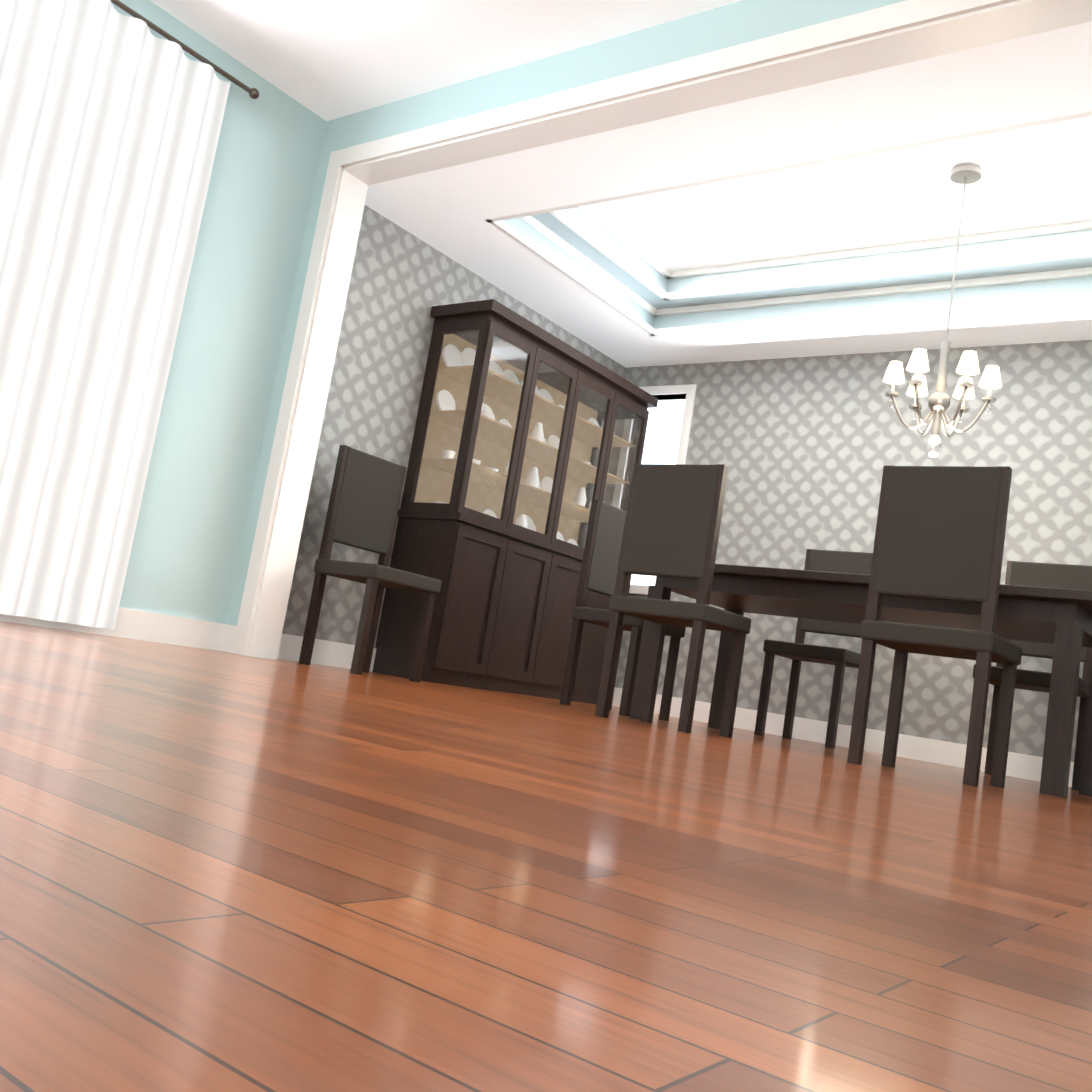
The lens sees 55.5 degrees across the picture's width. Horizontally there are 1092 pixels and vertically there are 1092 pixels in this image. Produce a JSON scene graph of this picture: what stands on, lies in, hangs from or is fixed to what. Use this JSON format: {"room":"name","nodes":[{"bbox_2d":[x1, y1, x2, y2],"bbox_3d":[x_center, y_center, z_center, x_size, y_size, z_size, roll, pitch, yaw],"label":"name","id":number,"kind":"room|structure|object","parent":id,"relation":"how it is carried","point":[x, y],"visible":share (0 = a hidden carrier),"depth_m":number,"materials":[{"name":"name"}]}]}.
{"room":"dining room","nodes":[
{"label":"dining room","id":0,"kind":"room"},
{"bbox_2d":[112,0,625,647],"bbox_3d":[-2.759,-1.350,3.384,0.150,2.860,10.950,4,-9,37],"label":"wall","id":1,"kind":"structure","parent":0,"point":[193,512],"depth_m":5.05,"materials":[{"name":"teal paint"}]},
{"bbox_2d":[0,607,236,652],"bbox_3d":[-3.753,-0.296,1.959,0.110,0.130,7.650,4,-9,37],"label":"baseboard","id":2,"kind":"structure","parent":1,"relation":"attached to","point":[156,627],"depth_m":4.71,"materials":[{"name":"white"}]},
{"bbox_2d":[0,0,258,629],"bbox_3d":[-1.987,-1.020,4.185,0.060,2.595,1.444,4,-9,37],"label":"curtain","id":3,"kind":"object","parent":1,"relation":"hanging from","point":[111,118],"visible":1,"depth_m":4.30,"materials":[{"name":"white fabric"}]},
{"bbox_2d":[277,633,375,671],"bbox_3d":[-0.629,0.744,6.226,0.015,0.130,2.790,4,-9,37],"label":"baseboard","id":4,"kind":"structure","parent":1,"relation":"attached to","point":[338,654],"depth_m":5.48,"materials":[{"name":"white"}]},
{"bbox_2d":[0,621,1091,1091],"bbox_3d":[0.135,0.332,0.970,8.450,0.100,11.200,4,-9,37],"label":"floor","id":5,"kind":"structure","parent":0,"point":[220,871],"depth_m":0.64,"materials":[{"name":"brown wood"}]},
{"bbox_2d":[299,445,440,681],"bbox_3d":[-0.825,0.087,5.180,0.440,1.100,0.460,4,-9,37],"label":"dining chair","id":6,"kind":"object","parent":5,"relation":"on","point":[364,501],"visible":1,"depth_m":5.18,"materials":[{"name":"brown wood"}]},
{"bbox_2d":[372,515,519,690],"bbox_3d":[-0.575,0.328,5.883,0.468,0.880,0.493,4,-9,37],"label":"base cabinet","id":7,"kind":"object","parent":5,"relation":"on","point":[474,563],"depth_m":5.72,"materials":[{"name":"brown wood"}]},
{"bbox_2d":[496,539,563,696],"bbox_3d":[-0.339,0.406,6.199,0.468,0.880,0.555,4,-9,37],"label":"base cabinet","id":8,"kind":"object","parent":5,"relation":"on","point":[536,575],"depth_m":6.15,"materials":[{"name":"brown wood"}]},
{"bbox_2d":[540,551,595,701],"bbox_3d":[-0.085,0.489,6.540,0.468,0.880,0.555,4,-9,37],"label":"base cabinet","id":9,"kind":"object","parent":5,"relation":"on","point":[551,685],"depth_m":6.43,"materials":[{"name":"brown wood"}]},
{"bbox_2d":[580,593,610,704],"bbox_3d":[0.151,0.567,6.856,0.468,0.880,0.493,4,-9,37],"label":"base cabinet","id":10,"kind":"object","parent":5,"relation":"on","point":[589,693],"depth_m":6.73,"materials":[{"name":"brown wood"}]},
{"bbox_2d":[560,500,685,720],"bbox_3d":[0.455,0.343,5.561,0.440,1.100,0.460,4,-9,37],"label":"dining chair","id":11,"kind":"object","parent":5,"relation":"on","point":[602,549],"visible":0.6,"depth_m":5.54,"materials":[{"name":"brown wood"}]},
{"bbox_2d":[595,464,750,737],"bbox_3d":[0.593,0.233,4.493,0.460,1.100,0.440,4,-9,37],"label":"dining chair","id":12,"kind":"object","parent":5,"relation":"on","point":[672,524],"visible":1,"depth_m":4.37,"materials":[{"name":"brown wood"}]},
{"bbox_2d":[754,549,872,748],"bbox_3d":[1.508,0.534,5.720,0.460,1.100,0.440,4,-9,37],"label":"dining chair","id":13,"kind":"object","parent":5,"relation":"on","point":[798,651],"visible":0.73,"depth_m":5.77,"materials":[{"name":"brown wood"}]},
{"bbox_2d":[629,564,1091,796],"bbox_3d":[1.460,0.580,4.753,2.000,0.760,1.000,4,-9,37],"label":"dining table","id":14,"kind":"object","parent":5,"relation":"on","point":[1060,619],"visible":0.62,"depth_m":4.45,"materials":[{"name":"brown wood"}]},
{"bbox_2d":[847,466,1021,787],"bbox_3d":[1.467,0.292,3.827,0.460,1.100,0.440,4,-9,37],"label":"dining chair","id":15,"kind":"object","parent":5,"relation":"on","point":[940,532],"visible":1,"depth_m":3.70,"materials":[{"name":"brown wood"}]},
{"bbox_2d":[973,561,1091,790],"bbox_3d":[2.382,0.594,5.054,0.460,1.100,0.440,4,-9,37],"label":"dining chair","id":16,"kind":"object","parent":5,"relation":"on","point":[1061,576],"visible":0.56,"depth_m":5.19,"materials":[{"name":"brown wood"}]},
{"bbox_2d":[226,0,905,625],"bbox_3d":[0.472,-0.701,3.879,4.450,2.740,0.170,4,-9,37],"label":"wall","id":17,"kind":"structure","parent":0,"point":[708,30],"depth_m":4.50,"materials":[{"name":"teal paint"}]},
{"bbox_2d":[232,0,1091,659],"bbox_3d":[0.442,-0.605,3.865,4.210,2.540,0.190,4,-9,37],"label":"trim","id":18,"kind":"structure","parent":17,"relation":"attached to","point":[884,36],"depth_m":4.55,"materials":[{"name":"white"}]},
{"bbox_2d":[150,0,1091,367],"bbox_3d":[0.570,-2.338,1.303,8.450,0.450,11.200,4,-9,37],"label":"ceiling","id":19,"kind":"structure","parent":0,"point":[812,220],"depth_m":5.19,"materials":[{"name":"white paint"}]},
{"bbox_2d":[883,164,1001,456],"bbox_3d":[1.885,-1.092,4.847,0.499,1.405,0.510,4,-9,37],"label":"chandelier","id":20,"kind":"object","parent":19,"relation":"hanging from","point":[968,365],"visible":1,"depth_m":4.79,"materials":[{"name":"silver metal"}]},
{"bbox_2d":[605,340,1091,761],"bbox_3d":[2.235,-0.181,6.237,4.450,2.860,0.150,4,-9,37],"label":"wall","id":21,"kind":"structure","parent":0,"point":[805,450],"depth_m":6.38,"materials":[{"name":"paper"}]},
{"bbox_2d":[612,384,696,594],"bbox_3d":[0.758,-0.392,7.378,0.540,1.500,0.170,4,-9,37],"label":"dining room window","id":22,"kind":"structure","parent":21,"relation":"in","point":[667,431],"depth_m":7.44,"materials":[{"name":"white"}]},
{"bbox_2d":[612,687,1073,786],"bbox_3d":[1.967,1.140,6.008,4.445,0.130,0.015,4,-9,37],"label":"baseboard","id":23,"kind":"structure","parent":21,"relation":"attached to","point":[1023,766],"depth_m":6.04,"materials":[{"name":"white"}]}
]}

